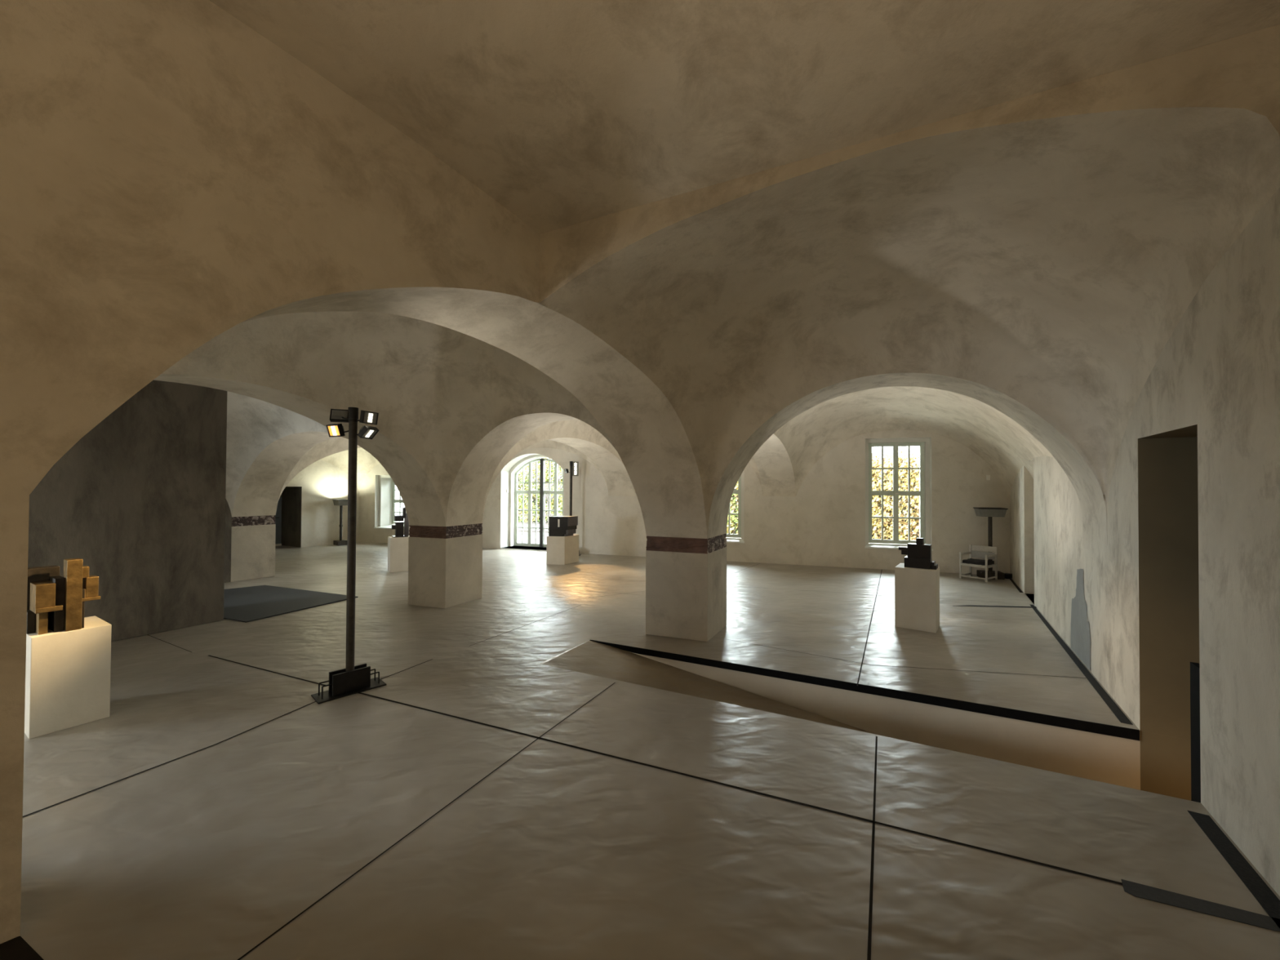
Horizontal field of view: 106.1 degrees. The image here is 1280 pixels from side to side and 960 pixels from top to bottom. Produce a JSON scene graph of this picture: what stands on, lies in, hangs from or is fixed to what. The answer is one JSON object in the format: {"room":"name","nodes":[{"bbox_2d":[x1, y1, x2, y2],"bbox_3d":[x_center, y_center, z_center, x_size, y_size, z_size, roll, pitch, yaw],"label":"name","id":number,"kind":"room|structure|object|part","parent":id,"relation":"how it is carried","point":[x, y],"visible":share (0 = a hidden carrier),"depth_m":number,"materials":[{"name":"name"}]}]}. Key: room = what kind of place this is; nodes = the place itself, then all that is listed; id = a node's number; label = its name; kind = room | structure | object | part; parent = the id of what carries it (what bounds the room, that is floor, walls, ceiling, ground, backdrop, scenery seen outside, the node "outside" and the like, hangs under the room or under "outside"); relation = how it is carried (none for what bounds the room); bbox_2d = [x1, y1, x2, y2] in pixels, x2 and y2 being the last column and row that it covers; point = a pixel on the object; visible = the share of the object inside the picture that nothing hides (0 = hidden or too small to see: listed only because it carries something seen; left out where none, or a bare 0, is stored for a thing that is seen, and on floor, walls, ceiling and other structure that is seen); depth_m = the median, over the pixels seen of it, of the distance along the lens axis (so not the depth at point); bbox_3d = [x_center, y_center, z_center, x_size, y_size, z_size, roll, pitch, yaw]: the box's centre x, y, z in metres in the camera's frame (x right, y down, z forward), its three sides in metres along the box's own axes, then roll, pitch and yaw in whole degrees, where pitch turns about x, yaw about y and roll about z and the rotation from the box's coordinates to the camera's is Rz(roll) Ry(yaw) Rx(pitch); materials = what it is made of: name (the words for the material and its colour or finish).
{"room":"museum","nodes":[
{"label":"museum","id":0,"kind":"room"},
{"bbox_2d":[27,380,226,641],"bbox_3d":[-7.059,0.225,4.944,0.900,3.300,4.200,0,-1,30],"label":"wall","id":1,"kind":"structure","parent":0,"point":[140,498],"depth_m":5.87,"materials":[{"name":"paint"}]},
{"bbox_2d":[224,498,231,582],"bbox_3d":[-9.037,0.424,6.858,0.001,2.930,5.199,0,-1,31],"label":"wall","id":2,"kind":"structure","parent":0,"point":[228,513],"depth_m":9.03,"materials":[{"name":"paint"}]},
{"bbox_2d":[153,373,445,526],"bbox_3d":[-4.575,-0.187,5.118,0.670,1.705,5.359,0,-1,31],"label":"wall","id":3,"kind":"structure","parent":0,"point":[421,501],"depth_m":6.74,"materials":[{"name":"paint"}]},
{"bbox_2d":[408,523,482,538],"bbox_3d":[-3.078,0.799,7.675,0.694,0.188,0.849,0,-1,25],"label":"trim","id":4,"kind":"structure","parent":3,"relation":"attached to","point":[424,531],"depth_m":7.38,"materials":[{"name":"red stone"}]},
{"bbox_2d":[286,459,359,546],"bbox_3d":[-10.776,-0.250,12.465,0.001,4.600,7.250,0,-1,27],"label":"wall","id":5,"kind":"structure","parent":0,"point":[322,482],"depth_m":14.66,"materials":[{"name":"paint"}]},
{"bbox_2d":[280,486,302,547],"bbox_3d":[-10.638,1.079,13.889,1.050,1.780,1.050,0,-1,27],"label":"doorway","id":6,"kind":"object","parent":5,"relation":"in","point":[291,496],"visible":0.33,"depth_m":14.35,"materials":[{"name":"concrete"}]},
{"bbox_2d":[275,497,281,546],"bbox_3d":[-11.040,1.244,14.092,0.090,1.450,0.990,0,-1,27],"label":"door","id":7,"kind":"structure","parent":6,"relation":"attached to","point":[278,513],"depth_m":14.47,"materials":[{"name":"brown wood"}]},
{"bbox_2d":[320,447,379,493],"bbox_3d":[-8.741,-0.520,12.329,3.745,2.508,6.784,0,-1,27],"label":"ceiling","id":8,"kind":"structure","parent":0,"point":[366,461],"depth_m":15.35,"materials":[{"name":"paint"}]},
{"bbox_2d":[0,0,707,943],"bbox_3d":[-3.111,-0.393,1.869,0.731,4.500,11.031,0,-1,41],"label":"wall","id":9,"kind":"structure","parent":0,"point":[172,177],"depth_m":2.36,"materials":[{"name":"paint"}]},
{"bbox_2d":[0,936,44,959],"bbox_3d":[-2.832,1.852,1.546,1.471,0.003,0.991,1,-1,-44],"label":"trim","id":10,"kind":"structure","parent":9,"relation":"attached to","point":[15,948],"depth_m":1.90,"materials":[{"name":"black"}]},
{"bbox_2d":[645,533,726,553],"bbox_3d":[0.616,0.800,6.224,0.869,0.188,0.764,0,-1,21],"label":"trim","id":11,"kind":"structure","parent":9,"relation":"attached to","point":[695,545],"depth_m":5.91,"materials":[{"name":"red stone"}]},
{"bbox_2d":[374,475,378,527],"bbox_3d":[-7.855,0.681,15.319,1.320,1.680,0.140,0,-1,18],"label":"wall reveal","id":12,"kind":"structure","parent":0,"point":[376,504],"depth_m":15.52,"materials":[{"name":"paint"}]},
{"bbox_2d":[378,475,391,526],"bbox_3d":[-7.833,0.682,15.385,1.254,1.680,0.411,0,-1,0],"label":"wall","id":13,"kind":"structure","parent":0,"point":[380,476],"depth_m":15.57,"materials":[{"name":"paint"}]},
{"bbox_2d":[380,477,392,526],"bbox_3d":[-7.743,0.729,15.660,1.150,1.595,0.580,0,-1,18],"label":"wall reveal","id":14,"kind":"structure","parent":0,"point":[386,500],"depth_m":15.78,"materials":[{"name":"paint"}]},
{"bbox_2d":[373,480,406,528],"bbox_3d":[-7.777,0.745,15.555,1.350,1.630,0.700,0,-1,18],"label":"window","id":15,"kind":"structure","parent":14,"relation":"in","point":[388,526],"depth_m":15.97,"materials":[{"name":"white paint"}]},
{"bbox_3d":[-7.792,1.514,15.512,1.350,0.090,0.630,0,-1,18],"label":"sill","id":16,"kind":"part","parent":15,"relation":"part of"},
{"bbox_3d":[-7.679,0.702,15.855,1.150,1.535,0.070,0,-1,18],"label":"frame","id":17,"kind":"part","parent":15,"relation":"part of","materials":[{"name":"white paint"}]},
{"bbox_2d":[161,311,616,526],"bbox_3d":[-2.748,-0.951,4.422,3.183,3.235,5.709,0,-1,31],"label":"ceiling","id":18,"kind":"structure","parent":0,"point":[436,391],"depth_m":6.28,"materials":[{"name":"paint"}]},
{"bbox_2d":[225,391,608,515],"bbox_3d":[-5.586,-0.542,8.791,4.845,2.497,12.040,0,-1,31],"label":"ceiling","id":19,"kind":"structure","parent":0,"point":[253,424],"depth_m":8.67,"materials":[{"name":"paint"}]},
{"bbox_2d":[500,453,546,550],"bbox_3d":[-3.021,0.614,13.884,2.020,2.730,0.420,0,-1,18],"label":"wall reveal","id":20,"kind":"structure","parent":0,"point":[504,504],"depth_m":14.16,"materials":[{"name":"paint"}]},
{"bbox_2d":[500,457,563,551],"bbox_3d":[-2.982,0.680,14.012,2.025,2.660,0.690,0,-1,18],"label":"door","id":21,"kind":"structure","parent":20,"relation":"in","point":[542,491],"depth_m":14.32,"materials":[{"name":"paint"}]},
{"bbox_3d":[-2.999,1.995,13.957,2.020,0.030,0.610,0,-1,18],"label":"sill","id":22,"kind":"part","parent":21,"relation":"part of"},
{"bbox_3d":[-2.885,0.670,14.301,1.880,2.630,0.080,0,-1,18],"label":"frame","id":23,"kind":"part","parent":21,"relation":"part of","materials":[{"name":"white paint"}]},
{"bbox_3d":[-2.893,0.674,14.275,0.110,2.620,0.125,0,-1,18],"label":"post","id":24,"kind":"part","parent":21,"relation":"part of","materials":[{"name":"paint"}]},
{"bbox_2d":[508,454,550,548],"bbox_3d":[-2.908,0.619,14.230,2.020,2.730,0.311,0,-1,18],"label":"wall","id":25,"kind":"structure","parent":0,"point":[513,473],"depth_m":14.39,"materials":[{"name":"paint"}]},
{"bbox_2d":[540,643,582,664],"bbox_3d":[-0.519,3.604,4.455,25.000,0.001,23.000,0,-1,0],"label":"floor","id":26,"kind":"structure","parent":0,"point":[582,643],"depth_m":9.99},
{"bbox_2d":[520,437,635,496],"bbox_3d":[-1.715,-0.070,10.444,0.760,1.635,5.512,0,-1,27],"label":"wall","id":27,"kind":"structure","parent":0,"point":[618,481],"depth_m":12.30,"materials":[{"name":"paint"}]},
{"bbox_2d":[483,419,762,511],"bbox_3d":[0.196,-0.536,9.821,3.235,2.571,5.894,0,-1,27],"label":"ceiling","id":28,"kind":"structure","parent":0,"point":[572,428],"depth_m":9.76,"materials":[{"name":"paint"}]},
{"bbox_2d":[20,534,1279,959],"bbox_3d":[-2.010,1.901,4.976,28.000,0.002,26.000,0,-1,0],"label":"floor","id":29,"kind":"structure","parent":0,"point":[487,800],"depth_m":2.82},
{"bbox_2d":[24,615,111,738],"bbox_3d":[-4.505,1.509,3.771,0.480,0.730,0.400,0,-1,31],"label":"pedestal","id":30,"kind":"object","parent":29,"relation":"on","point":[68,673],"visible":0.73,"depth_m":3.63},
{"bbox_2d":[26,558,100,635],"bbox_3d":[-4.471,0.876,3.728,0.345,0.535,0.345,0,-1,31],"label":"sculpture","id":31,"kind":"object","parent":30,"relation":"on","point":[55,602],"visible":0.95,"depth_m":3.64,"materials":[{"name":"brown wood"}]},
{"bbox_2d":[231,524,275,582],"bbox_3d":[-7.856,1.406,9.491,0.886,1.045,0.692,0,-1,19],"label":"wall pier","id":32,"kind":"object","parent":29,"relation":"on","point":[252,547],"visible":0.59,"depth_m":9.35,"materials":[{"name":"paint"}]},
{"bbox_2d":[223,585,358,622],"bbox_3d":[-6.236,1.905,7.669,2.840,0.015,1.597,0,-1,22],"label":"floor mat","id":33,"kind":"object","parent":29,"relation":"on","point":[244,604],"visible":0.65,"depth_m":7.58,"materials":[{"name":"grey carpet"}]},
{"bbox_2d":[332,499,347,546],"bbox_3d":[-9.167,1.294,14.764,0.500,1.388,0.340,0,-1,40],"label":"torchiere","id":34,"kind":"object","parent":29,"relation":"on","point":[336,502],"visible":0.86,"depth_m":14.70,"materials":[{"name":"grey metal"}]},
{"bbox_2d":[333,500,347,505],"bbox_3d":[-9.164,0.693,14.772,0.480,0.170,0.320,0,-1,40],"label":"shade","id":35,"kind":"object","parent":34,"relation":"on","point":[335,502],"depth_m":14.63,"materials":[{"name":"grey metal"}]},
{"bbox_2d":[311,407,386,703],"bbox_3d":[-2.608,0.619,4.349,0.388,2.545,0.540,0,-1,43],"label":"floor lamp","id":36,"kind":"object","parent":29,"relation":"on","point":[350,680],"visible":1,"depth_m":4.32,"materials":[{"name":"brown metal"}]},
{"bbox_3d":[-2.774,1.822,4.222,0.012,0.109,0.081,0,-1,43],"label":"carry handle","id":37,"kind":"part","parent":36,"relation":"part of","materials":[{"name":"black metal"}]},
{"bbox_3d":[-2.701,1.822,4.154,0.012,0.109,0.081,0,-1,43],"label":"carry handle","id":38,"kind":"part","parent":36,"relation":"part of","materials":[{"name":"black metal"}]},
{"bbox_3d":[-2.645,1.790,4.362,0.022,0.178,0.300,0,-1,43],"label":"upright plate","id":39,"kind":"part","parent":36,"relation":"part of","materials":[{"name":"black metal"}]},
{"bbox_3d":[-2.608,1.885,4.327,0.230,0.012,0.540,0,-1,43],"label":"plate","id":40,"kind":"part","parent":36,"relation":"part of","materials":[{"name":"black metal"}]},
{"bbox_3d":[-2.570,1.790,4.293,0.022,0.178,0.300,0,-1,43],"label":"upright plate","id":41,"kind":"part","parent":36,"relation":"part of","materials":[{"name":"black metal"}]},
{"bbox_3d":[-2.441,1.827,4.433,0.012,0.109,0.081,0,-1,43],"label":"carry handle","id":42,"kind":"part","parent":36,"relation":"part of","materials":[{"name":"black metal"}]},
{"bbox_2d":[387,536,408,572],"bbox_3d":[-5.212,1.588,10.380,0.360,0.730,0.340,1,-1,-35],"label":"pedestal","id":43,"kind":"object","parent":29,"relation":"on","point":[397,547],"visible":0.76,"depth_m":10.24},
{"bbox_2d":[391,506,408,537],"bbox_3d":[-5.168,0.909,10.387,0.330,0.630,0.220,1,-1,-35],"label":"sculpture","id":44,"kind":"object","parent":43,"relation":"on","point":[400,527],"visible":0.89,"depth_m":10.34,"materials":[{"name":"black metal"}]},
{"bbox_2d":[391,526,409,537],"bbox_3d":[-6.307,1.613,12.769,0.400,0.730,0.400,0,-1,-13],"label":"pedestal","id":45,"kind":"object","parent":29,"relation":"on","point":[393,530],"visible":0.02,"depth_m":12.54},
{"bbox_2d":[408,533,482,608],"bbox_3d":[-3.082,1.408,7.666,0.690,1.045,0.857,0,-1,26],"label":"pillar base","id":46,"kind":"object","parent":29,"relation":"on","point":[443,573],"visible":0.86,"depth_m":7.37,"materials":[{"name":"paint"}]},
{"bbox_2d":[546,534,578,564],"bbox_3d":[-1.842,1.655,11.516,0.391,0.660,0.734,0,-1,31],"label":"pedestal","id":47,"kind":"object","parent":29,"relation":"on","point":[560,550],"visible":0.86,"depth_m":11.29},
{"bbox_2d":[548,515,577,536],"bbox_3d":[-1.819,1.094,11.446,0.616,0.460,0.340,0,-1,5],"label":"sculpture","id":48,"kind":"object","parent":47,"relation":"on","point":[559,526],"visible":1,"depth_m":11.30,"materials":[{"name":"black metal"}]},
{"bbox_2d":[564,461,581,555],"bbox_3d":[-1.844,0.752,12.841,0.540,2.500,0.230,0,-1,0],"label":"floor lamp","id":49,"kind":"object","parent":29,"relation":"on","point":[574,466],"visible":0.5,"depth_m":12.82,"materials":[{"name":"brown metal"}]},
{"bbox_2d":[645,546,726,641],"bbox_3d":[0.613,1.409,6.217,0.873,1.045,0.762,0,-1,21],"label":"pillar base","id":50,"kind":"object","parent":29,"relation":"on","point":[686,593],"visible":0.86,"depth_m":5.89,"materials":[{"name":"paint"}]},
{"bbox_2d":[894,563,939,633],"bbox_3d":[3.707,1.555,6.436,0.470,0.790,0.440,0,-1,37],"label":"pedestal","id":51,"kind":"object","parent":29,"relation":"on","point":[917,590],"visible":0.97,"depth_m":6.26,"materials":[{"name":"white paint"}]},
{"bbox_2d":[898,537,937,569],"bbox_3d":[3.702,0.965,6.412,0.435,0.390,0.220,0,-1,37],"label":"sculpture","id":52,"kind":"object","parent":51,"relation":"on","point":[919,553],"visible":1,"depth_m":6.33,"materials":[{"name":"black metal"}]},
{"bbox_3d":[3.552,0.920,6.488,0.105,0.040,0.120,0,-1,37],"label":"arm","id":53,"kind":"part","parent":52,"relation":"part of","materials":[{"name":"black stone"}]},
{"bbox_2d":[959,544,997,582],"bbox_3d":[6.876,1.679,9.779,0.508,0.660,0.493,1,-1,-33],"label":"armchair","id":54,"kind":"object","parent":29,"relation":"on","point":[986,563],"visible":1,"depth_m":9.77,"materials":[{"name":"white paint"}]},
{"bbox_3d":[6.551,1.741,9.839,0.033,0.535,0.033,1,-1,-33],"label":"leg","id":55,"kind":"part","parent":54,"relation":"part of","materials":[{"name":"white paint"}]},
{"bbox_3d":[6.927,1.683,10.088,0.033,0.660,0.033,1,-1,-33],"label":"leg","id":56,"kind":"part","parent":54,"relation":"part of","materials":[{"name":"white paint"}]},
{"bbox_2d":[962,558,994,565],"bbox_3d":[6.866,1.663,9.772,0.400,0.084,0.410,1,-1,-33],"label":"cushion","id":57,"kind":"object","parent":54,"relation":"on","point":[970,562],"depth_m":9.68,"materials":[{"name":"black fabric"}]},
{"bbox_3d":[6.865,1.716,9.771,0.474,0.045,0.484,1,-1,-33],"label":"seat frame","id":58,"kind":"part","parent":54,"relation":"part of","materials":[{"name":"white paint"}]},
{"bbox_3d":[7.073,1.412,9.911,0.042,0.110,0.427,1,-1,-33],"label":"backrest","id":59,"kind":"part","parent":54,"relation":"part of","materials":[{"name":"white paint"}]},
{"bbox_3d":[6.804,1.737,9.455,0.033,0.535,0.033,1,-1,-33],"label":"leg","id":60,"kind":"part","parent":54,"relation":"part of","materials":[{"name":"white paint"}]},
{"bbox_3d":[7.180,1.680,9.704,0.033,0.660,0.033,1,-1,-33],"label":"leg","id":61,"kind":"part","parent":54,"relation":"part of","materials":[{"name":"white paint"}]},
{"bbox_2d":[973,506,1008,579],"bbox_3d":[7.213,1.294,9.915,0.500,1.438,0.340,0,-1,18],"label":"torchiere","id":62,"kind":"object","parent":29,"relation":"on","point":[989,513],"visible":0.86,"depth_m":9.84,"materials":[{"name":"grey metal"}]},
{"bbox_2d":[973,508,1006,516],"bbox_3d":[7.217,0.667,9.923,0.480,0.170,0.320,0,-1,18],"label":"shade","id":63,"kind":"object","parent":62,"relation":"on","point":[979,512],"depth_m":9.80,"materials":[{"name":"grey metal"}]},
{"bbox_2d":[1004,573,1012,578],"bbox_3d":[7.562,1.964,9.876,0.240,0.100,0.140,1,-1,-29],"label":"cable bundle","id":64,"kind":"object","parent":29,"relation":"on","point":[1007,575],"visible":0.7,"depth_m":9.80,"materials":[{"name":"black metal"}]},
{"bbox_2d":[231,373,1104,549],"bbox_3d":[-1.526,-0.205,7.071,12.960,1.821,0.806,0,-1,22],"label":"arches","id":65,"kind":"structure","parent":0,"point":[1086,486],"depth_m":6.20,"materials":[{"name":"paint"}]},
{"bbox_2d":[358,430,1009,574],"bbox_3d":[-0.640,-0.141,12.894,22.332,4.900,7.316,0,-1,0],"label":"wall","id":66,"kind":"structure","parent":0,"point":[824,525],"depth_m":11.28,"materials":[{"name":"paint"}]},
{"bbox_2d":[231,515,275,526],"bbox_3d":[-7.853,0.797,9.498,0.883,0.188,0.695,0,-1,20],"label":"trim","id":67,"kind":"structure","parent":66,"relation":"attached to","point":[251,520],"depth_m":9.36,"materials":[{"name":"red stone"}]},
{"bbox_2d":[986,474,990,479],"bbox_3d":[7.399,-0.053,10.228,0.070,0.120,0.050,0,-1,18],"label":"sensor","id":68,"kind":"object","parent":66,"relation":"attached to","point":[988,476],"visible":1,"depth_m":10.21,"materials":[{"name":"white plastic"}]},
{"bbox_2d":[1009,578,1022,592],"bbox_3d":[7.229,2.002,9.299,0.045,0.003,1.850,0,-1,32],"label":"trim","id":69,"kind":"structure","parent":66,"relation":"attached to","point":[1011,580],"depth_m":9.02,"materials":[{"name":"black"}]},
{"bbox_2d":[542,640,875,734],"bbox_3d":[2.858,2.465,3.542,8.224,1.110,0.914,0,-1,26],"label":"ramp","id":70,"kind":"structure","parent":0,"point":[590,657],"depth_m":4.98,"materials":[{"name":"grey concrete"}]},
{"bbox_2d":[741,469,744,540],"bbox_3d":[1.976,0.283,12.178,1.254,2.460,0.411,0,-1,0],"label":"wall","id":71,"kind":"structure","parent":0,"point":[743,473],"depth_m":11.98,"materials":[{"name":"paint"}]},
{"bbox_2d":[726,475,744,542],"bbox_3d":[1.973,0.343,12.168,1.350,2.410,0.320,0,-1,18],"label":"window","id":72,"kind":"structure","parent":71,"relation":"in","point":[732,538],"depth_m":12.09,"materials":[{"name":"white paint"}]},
{"bbox_3d":[1.956,1.503,12.120,1.350,0.090,0.250,0,-1,18],"label":"sill","id":73,"kind":"part","parent":72,"relation":"part of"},
{"bbox_2d":[208,0,1279,234],"bbox_3d":[-1.723,-2.312,-0.085,5.497,0.504,8.527,0,-1,32],"label":"ceiling","id":74,"kind":"structure","parent":0,"point":[563,113],"depth_m":2.55,"materials":[{"name":"paint"}]},
{"bbox_2d":[752,434,795,496],"bbox_3d":[2.072,-0.067,9.089,0.775,1.635,5.725,0,-1,27],"label":"wall","id":75,"kind":"structure","parent":0,"point":[772,460],"depth_m":11.21,"materials":[{"name":"paint"}]},
{"bbox_2d":[629,651,1140,790],"bbox_3d":[1.418,2.711,4.265,5.079,1.600,0.986,0,-1,25],"label":"wall","id":76,"kind":"structure","parent":0,"point":[1113,760],"depth_m":4.18,"materials":[{"name":"paint"}]},
{"bbox_2d":[590,640,1139,740],"bbox_3d":[1.609,1.954,4.726,4.886,0.079,0.012,0,-1,25],"label":"trim","id":77,"kind":"structure","parent":76,"relation":"attached to","point":[1089,726],"depth_m":4.32,"materials":[{"name":"black"}]},
{"bbox_2d":[868,441,925,543],"bbox_3d":[5.910,0.334,11.194,1.160,2.375,0.580,0,-1,18],"label":"wall reveal","id":78,"kind":"structure","parent":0,"point":[907,442],"depth_m":10.86,"materials":[{"name":"paint"}]},
{"bbox_2d":[865,437,929,545],"bbox_3d":[5.820,0.288,10.919,1.264,2.460,0.414,0,-1,0],"label":"window frame","id":79,"kind":"structure","parent":0,"point":[926,440],"depth_m":10.86,"materials":[{"name":"paint"}]},
{"bbox_2d":[864,441,933,551],"bbox_3d":[5.817,0.348,10.909,1.360,2.410,0.320,0,-1,18],"label":"window","id":80,"kind":"structure","parent":79,"relation":"in","point":[882,544],"depth_m":10.98,"materials":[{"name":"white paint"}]},
{"bbox_3d":[5.800,1.507,10.861,1.360,0.090,0.250,0,-1,18],"label":"sill","id":81,"kind":"part","parent":80,"relation":"part of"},
{"bbox_2d":[865,436,931,544],"bbox_3d":[5.798,0.287,10.852,1.330,2.460,0.140,0,-1,18],"label":"wall reveal","id":82,"kind":"structure","parent":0,"point":[931,437],"depth_m":10.69,"materials":[{"name":"paint"}]},
{"bbox_2d":[539,106,1279,537],"bbox_3d":[1.736,-0.652,4.145,4.379,2.676,2.697,0,-1,26],"label":"ceiling","id":83,"kind":"structure","parent":0,"point":[1050,265],"depth_m":3.87,"materials":[{"name":"paint"}]},
{"bbox_2d":[539,24,1279,302],"bbox_3d":[1.014,-1.677,3.014,4.093,0.660,0.001,0,-1,26],"label":"wall","id":84,"kind":"structure","parent":0,"point":[1242,71],"depth_m":2.48,"materials":[{"name":"paint"}]},
{"bbox_2d":[773,386,1053,508],"bbox_3d":[4.554,-0.465,8.246,4.417,2.434,6.296,0,-1,27],"label":"ceiling","id":85,"kind":"structure","parent":0,"point":[997,439],"depth_m":9.76,"materials":[{"name":"paint"}]},
{"bbox_2d":[1023,460,1034,604],"bbox_3d":[7.062,0.839,7.718,1.300,2.290,0.990,0,-1,32],"label":"wall","id":86,"kind":"structure","parent":0,"point":[1028,479],"depth_m":8.44,"materials":[{"name":"paint"}]},
{"bbox_2d":[1009,31,1279,896],"bbox_3d":[3.481,0.458,3.128,0.001,6.100,18.531,0,-1,32],"label":"wall","id":87,"kind":"structure","parent":0,"point":[1218,371],"depth_m":2.63,"materials":[{"name":"paint"}]},
{"bbox_2d":[959,604,1036,608],"bbox_3d":[5.550,1.971,7.512,1.318,0.003,0.073,0,-1,4],"label":"trim","id":88,"kind":"structure","parent":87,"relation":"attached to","point":[965,605],"depth_m":7.51,"materials":[{"name":"black"}]},
{"bbox_2d":[1071,568,1090,671],"bbox_3d":[4.753,1.436,5.203,0.001,0.988,0.845,0,-1,32],"label":"trim","id":89,"kind":"structure","parent":87,"relation":"attached to","point":[1080,631],"depth_m":5.18,"materials":[{"name":"grey paint"}]},
{"bbox_2d":[1029,604,1133,724],"bbox_3d":[5.013,1.946,5.714,0.070,0.003,4.520,0,-1,32],"label":"trim","id":90,"kind":"structure","parent":87,"relation":"attached to","point":[1107,699],"depth_m":4.69,"materials":[{"name":"black"}]},
{"bbox_2d":[1190,662,1200,802],"bbox_3d":[3.372,1.914,2.892,0.035,1.580,0.157,0,-1,31],"label":"panel","id":91,"kind":"object","parent":87,"relation":"attached to","point":[1194,667],"visible":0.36,"depth_m":2.92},
{"bbox_2d":[1120,879,1279,932],"bbox_3d":[2.654,1.887,2.055,0.910,0.003,0.105,0,-1,24],"label":"trim","id":92,"kind":"structure","parent":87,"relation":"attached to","point":[1137,890],"depth_m":2.13,"materials":[{"name":"black"}]},
{"bbox_2d":[1187,810,1279,927],"bbox_3d":[2.797,1.889,2.118,0.085,0.003,1.470,0,-1,32],"label":"trim","id":93,"kind":"structure","parent":87,"relation":"attached to","point":[1270,903],"depth_m":2.36,"materials":[{"name":"black"}]},
{"bbox_2d":[1137,424,1199,800],"bbox_3d":[4.676,1.590,2.585,2.600,3.835,0.991,0,-1,32],"label":"wall","id":94,"kind":"structure","parent":0,"point":[1168,495],"depth_m":3.61,"materials":[{"name":"paint"}]},
{"label":"outside","id":95,"kind":"structure","parent":0,"visible":0},
{"bbox_2d":[395,495,548,535],"bbox_3d":[7.870,2.672,52.539,138.716,0.001,112.696,0,-1,0],"label":"ground","id":96,"kind":"structure","parent":95,"point":[397,504],"depth_m":23.83,"materials":[{"name":"white"}]},
{"bbox_2d":[517,513,562,533],"bbox_3d":[-1.905,1.700,17.070,6.500,0.950,0.101,0,-1,18],"label":"railing","id":97,"kind":"object","parent":96,"relation":"on","point":[551,515],"visible":0.02,"depth_m":17.73,"materials":[{"name":"grey metal"}]},
{"bbox_2d":[517,457,562,523],"bbox_3d":[-3.490,-0.019,24.774,11.875,5.113,1.567,0,-1,18],"label":"hedge","id":98,"kind":"object","parent":96,"relation":"on","point":[552,469],"visible":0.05,"depth_m":25.04,"materials":[{"name":"green plant"}]},
{"bbox_2d":[519,462,562,531],"bbox_3d":[-3.304,-0.014,20.085,3.580,4.447,2.850,0,-1,0],"label":"tree","id":99,"kind":"object","parent":96,"relation":"on","point":[553,463],"visible":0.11,"depth_m":19.90,"materials":[{"name":"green plant"}]},
{"bbox_2d":[726,481,737,533],"bbox_3d":[3.821,0.705,18.166,5.402,3.544,1.601,0,-1,18],"label":"hedge","id":100,"kind":"object","parent":96,"relation":"on","point":[734,500],"visible":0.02,"depth_m":17.86,"materials":[{"name":"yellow plant"}]},
{"bbox_2d":[871,449,919,540],"bbox_3d":[9.456,0.741,16.103,6.312,3.525,1.578,0,-1,18],"label":"hedge","id":101,"kind":"object","parent":96,"relation":"on","point":[877,462],"visible":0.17,"depth_m":16.03,"materials":[{"name":"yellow plant"}]}
]}

